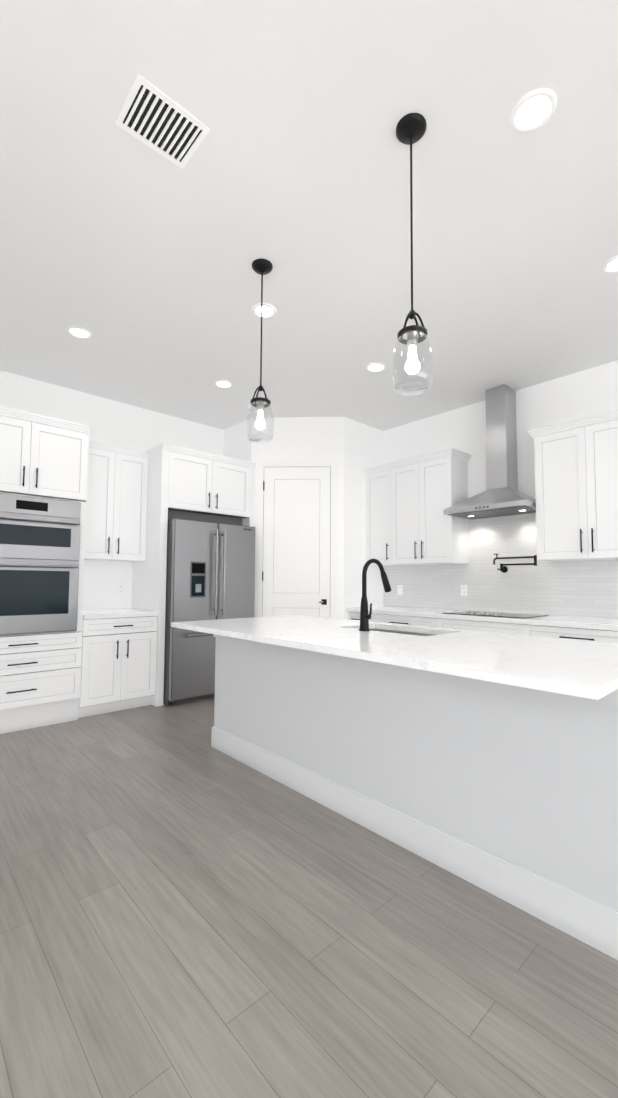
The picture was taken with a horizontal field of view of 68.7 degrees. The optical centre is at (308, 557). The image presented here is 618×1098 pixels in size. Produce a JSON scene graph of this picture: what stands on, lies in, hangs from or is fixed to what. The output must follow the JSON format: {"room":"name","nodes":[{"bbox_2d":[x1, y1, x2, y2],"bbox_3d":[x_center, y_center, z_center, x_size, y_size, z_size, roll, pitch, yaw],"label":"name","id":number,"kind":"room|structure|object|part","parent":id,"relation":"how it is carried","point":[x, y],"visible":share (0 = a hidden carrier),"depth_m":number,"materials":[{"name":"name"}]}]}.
{"room":"kitchen","nodes":[
{"label":"kitchen","id":0,"kind":"room"},
{"bbox_2d":[0,370,223,609],"bbox_3d":[-2.831,-0.148,4.029,4.650,3.057,0.150,3,-4,-42],"label":"wall","id":1,"kind":"structure","parent":0,"point":[116,423],"depth_m":4.68,"materials":[{"name":"white paint"}]},
{"bbox_2d":[83,560,132,609],"bbox_3d":[-2.112,0.280,4.559,0.656,0.488,0.008,3,-4,-42],"label":"backsplash","id":2,"kind":"structure","parent":1,"relation":"attached to","point":[103,580],"depth_m":4.60,"materials":[{"name":"white tile"}]},
{"bbox_2d":[117,584,124,594],"bbox_3d":[-1.949,0.333,4.694,0.072,0.115,0.008,3,-4,-42],"label":"electrical outlet","id":3,"kind":"object","parent":2,"relation":"attached to","point":[121,589],"visible":1,"depth_m":4.69,"materials":[{"name":"white plastic"}]},
{"bbox_2d":[84,441,149,561],"bbox_3d":[-1.980,-0.516,4.463,0.656,1.090,0.386,3,-4,-42],"label":"upper cabinet","id":4,"kind":"object","parent":1,"relation":"attached to","point":[116,509],"visible":0.88,"depth_m":4.36,"materials":[{"name":"white paint"}]},
{"bbox_2d":[224,418,251,461],"bbox_3d":[-0.882,-0.059,5.414,0.100,3.057,0.740,3,-4,-42],"label":"wall","id":5,"kind":"structure","parent":0,"point":[237,443],"depth_m":5.37,"materials":[{"name":"white paint"}]},
{"bbox_2d":[251,417,343,618],"bbox_3d":[-0.136,-0.069,5.156,1.061,3.057,0.141,0,-3,2],"label":"wall","id":6,"kind":"structure","parent":0,"point":[308,438],"depth_m":5.15,"materials":[{"name":"white paint"}]},
{"bbox_2d":[255,460,337,618],"bbox_3d":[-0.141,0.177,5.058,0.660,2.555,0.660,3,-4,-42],"label":"pantry door","id":7,"kind":"structure","parent":6,"relation":"in","point":[296,545],"depth_m":5.08,"materials":[{"name":"white wood"}]},
{"bbox_2d":[0,695,617,1097],"bbox_3d":[0.841,1.277,1.123,6.360,0.060,9.390,3,-4,-42],"label":"floor","id":8,"kind":"structure","parent":0,"point":[187,910],"depth_m":1.44,"materials":[{"name":"grey wood"}]},
{"bbox_2d":[0,406,90,733],"bbox_3d":[-2.427,0.115,3.780,0.868,2.510,0.741,3,-4,-42],"label":"tall cabinet","id":9,"kind":"object","parent":8,"relation":"on","point":[43,476],"visible":1,"depth_m":3.63,"materials":[{"name":"white paint"}]},
{"bbox_2d":[78,608,158,717],"bbox_3d":[-1.886,0.956,4.270,0.656,0.890,0.690,3,-4,-42],"label":"base cabinet","id":10,"kind":"object","parent":8,"relation":"on","point":[118,661],"visible":0.94,"depth_m":4.04,"materials":[{"name":"white paint"}]},
{"bbox_2d":[132,443,255,706],"bbox_3d":[-1.236,0.184,4.904,1.085,2.510,0.690,3,-4,-42],"label":"tall cabinet","id":11,"kind":"object","parent":8,"relation":"on","point":[185,483],"visible":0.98,"depth_m":4.56,"materials":[{"name":"white paint"}]},
{"bbox_2d":[163,518,254,704],"bbox_3d":[-1.164,0.548,4.817,0.940,1.775,0.834,3,-4,-42],"label":"refrigerator","id":12,"kind":"object","parent":8,"relation":"on","point":[210,572],"visible":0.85,"depth_m":4.44,"materials":[{"name":"grey metal"}]},
{"bbox_2d":[211,635,617,959],"bbox_3d":[0.463,0.898,2.622,0.865,0.858,2.504,3,-4,-42],"label":"kitchen island","id":13,"kind":"object","parent":8,"relation":"on","point":[487,761],"depth_m":1.86,"materials":[{"name":"grey paint"}]},
{"bbox_2d":[171,619,617,702],"bbox_3d":[0.165,0.440,2.435,0.675,0.032,2.605,3,-4,-42],"label":"island countertop","id":14,"kind":"structure","parent":13,"relation":"on","point":[577,674],"depth_m":1.85,"materials":[{"name":"white stone"}]},
{"bbox_2d":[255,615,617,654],"bbox_3d":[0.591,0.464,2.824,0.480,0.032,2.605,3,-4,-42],"label":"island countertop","id":15,"kind":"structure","parent":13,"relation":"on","point":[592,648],"depth_m":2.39,"materials":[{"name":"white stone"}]},
{"bbox_2d":[371,627,446,634],"bbox_3d":[0.545,0.592,2.786,0.395,0.252,0.674,3,-4,-42],"label":"sink","id":16,"kind":"object","parent":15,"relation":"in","point":[402,630],"depth_m":2.96,"materials":[{"name":"grey metal"}]},
{"bbox_2d":[347,606,617,642],"bbox_3d":[1.720,0.970,4.090,0.678,0.890,3.148,3,-4,-42],"label":"base cabinet","id":17,"kind":"object","parent":8,"relation":"on","point":[586,628],"visible":0.19,"depth_m":3.80,"materials":[{"name":"white paint"}]},
{"bbox_2d":[444,611,548,617],"bbox_3d":[1.701,0.513,4.158,0.520,0.027,0.760,3,-4,-42],"label":"glass cooktop","id":18,"kind":"object","parent":17,"relation":"on","point":[501,614],"visible":1,"depth_m":4.06,"materials":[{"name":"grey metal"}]},
{"bbox_2d":[0,0,617,430],"bbox_3d":[0.861,-1.835,1.294,6.360,0.060,9.390,3,-4,-42],"label":"ceiling","id":19,"kind":"structure","parent":0,"point":[134,256],"depth_m":2.25,"materials":[{"name":"white paint"}]},
{"bbox_2d":[67,326,91,338],"bbox_3d":[-1.740,-1.700,3.430,0.170,0.009,0.170,3,-4,-42],"label":"recessed light","id":20,"kind":"object","parent":19,"relation":"in","point":[79,332],"visible":1,"depth_m":3.42,"materials":[{"name":"white plastic"}]},
{"bbox_2d":[115,74,209,168],"bbox_3d":[-0.604,-1.779,1.869,0.302,0.007,0.242,3,-4,-42],"label":"ceiling vent","id":21,"kind":"object","parent":19,"relation":"in","point":[150,115],"visible":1,"depth_m":1.86,"materials":[{"name":"white plastic"}]},
{"bbox_2d":[215,380,232,387],"bbox_3d":[-0.810,-1.646,4.308,0.170,0.009,0.170,3,-4,-42],"label":"recessed light","id":22,"kind":"object","parent":19,"relation":"in","point":[223,384],"visible":1,"depth_m":4.30,"materials":[{"name":"white plastic"}]},
{"bbox_2d":[247,258,273,442],"bbox_3d":[-0.282,-1.208,2.666,0.158,1.056,0.158,3,-4,-42],"label":"pendant light","id":23,"kind":"object","parent":19,"relation":"hanging from","point":[261,266],"visible":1,"depth_m":2.64,"materials":[{"name":"clear glass"}]},
{"bbox_3d":[-0.284,-0.789,2.643,0.158,0.217,0.158,3,-4,-42],"label":"glass","id":24,"kind":"part","parent":23,"relation":"part of","materials":[{"name":"clear glass"}]},
{"bbox_2d":[252,303,276,317],"bbox_3d":[-0.309,-1.706,3.141,0.170,0.009,0.170,3,-4,-42],"label":"recessed light","id":25,"kind":"object","parent":19,"relation":"in","point":[269,311],"visible":0.94,"depth_m":3.13,"materials":[{"name":"white plastic"}]},
{"bbox_2d":[366,363,384,371],"bbox_3d":[0.583,-1.656,3.958,0.170,0.009,0.170,3,-4,-42],"label":"recessed light","id":26,"kind":"object","parent":19,"relation":"in","point":[375,367],"visible":1,"depth_m":3.95,"materials":[{"name":"white plastic"}]},
{"bbox_2d":[392,113,432,395],"bbox_3d":[0.419,-1.223,1.843,0.158,1.106,0.158,3,-4,-42],"label":"pendant light","id":27,"kind":"object","parent":19,"relation":"hanging from","point":[410,129],"visible":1,"depth_m":1.82,"materials":[{"name":"clear glass"}]},
{"bbox_3d":[0.416,-0.779,1.818,0.158,0.217,0.158,3,-4,-42],"label":"glass","id":28,"kind":"part","parent":27,"relation":"part of","materials":[{"name":"clear glass"}]},
{"bbox_2d":[510,88,556,132],"bbox_3d":[0.893,-1.772,1.803,0.170,0.009,0.170,3,-4,-42],"label":"recessed light","id":29,"kind":"object","parent":19,"relation":"in","point":[533,110],"visible":1,"depth_m":1.80,"materials":[{"name":"white plastic"}]},
{"bbox_2d":[602,255,617,273],"bbox_3d":[1.822,-1.720,2.653,0.170,0.009,0.170,3,-4,-42],"label":"recessed light","id":30,"kind":"object","parent":19,"relation":"in","point":[610,266],"visible":1,"depth_m":2.68,"materials":[{"name":"white plastic"}]},
{"bbox_2d":[344,417,383,618],"bbox_3d":[0.674,-0.051,5.389,0.860,3.057,0.100,3,-4,-42],"label":"wall","id":31,"kind":"structure","parent":0,"point":[363,446],"depth_m":5.24,"materials":[{"name":"white paint"}]},
{"bbox_2d":[383,360,617,618],"bbox_3d":[3.555,-0.176,2.776,0.150,3.057,7.650,3,-4,-42],"label":"wall","id":32,"kind":"structure","parent":0,"point":[588,392],"depth_m":4.37,"materials":[{"name":"white paint"}]},
{"bbox_2d":[363,448,470,565],"bbox_3d":[1.167,-0.488,5.008,0.376,1.135,1.156,3,-4,-42],"label":"upper cabinet","id":33,"kind":"object","parent":32,"relation":"attached to","point":[408,502],"visible":0.94,"depth_m":4.80,"materials":[{"name":"white paint"}]},
{"bbox_2d":[443,384,535,518],"bbox_3d":[1.756,-1.021,4.302,0.511,1.221,0.777,3,-4,-42],"label":"hood chimney","id":34,"kind":"object","parent":32,"relation":"attached to","point":[501,495],"visible":0.96,"depth_m":4.29,"materials":[{"name":"silver metal"}]},
{"bbox_2d":[383,513,617,618],"bbox_3d":[1.952,0.067,4.394,0.008,0.947,3.079,3,-4,-42],"label":"tile backsplash","id":35,"kind":"structure","parent":32,"relation":"attached to","point":[586,588],"depth_m":4.40,"materials":[{"name":"white tile"}]},
{"bbox_2d":[397,585,402,594],"bbox_3d":[1.071,0.387,5.324,0.008,0.115,0.072,3,-4,-42],"label":"outlet","id":36,"kind":"object","parent":35,"relation":"attached to","point":[399,589],"visible":1,"depth_m":5.32,"materials":[{"name":"white plastic"}]},
{"bbox_2d":[461,585,466,595],"bbox_3d":[1.618,0.348,4.729,0.008,0.115,0.072,3,-4,-42],"label":"outlet","id":37,"kind":"object","parent":35,"relation":"attached to","point":[463,590],"visible":1,"depth_m":4.72,"materials":[{"name":"white plastic"}]},
{"bbox_2d":[493,554,536,572],"bbox_3d":[1.955,0.053,4.300,0.115,0.186,0.409,3,-4,-42],"label":"pot filler","id":38,"kind":"object","parent":35,"relation":"attached to","point":[503,568],"visible":1,"depth_m":4.32,"materials":[{"name":"black metal"}]},
{"bbox_2d":[531,413,617,560],"bbox_3d":[2.485,-0.541,3.602,0.336,1.103,1.178,3,-4,-42],"label":"upper cabinet","id":39,"kind":"object","parent":32,"relation":"attached to","point":[576,475],"depth_m":3.68,"materials":[{"name":"white paint"}]}
]}

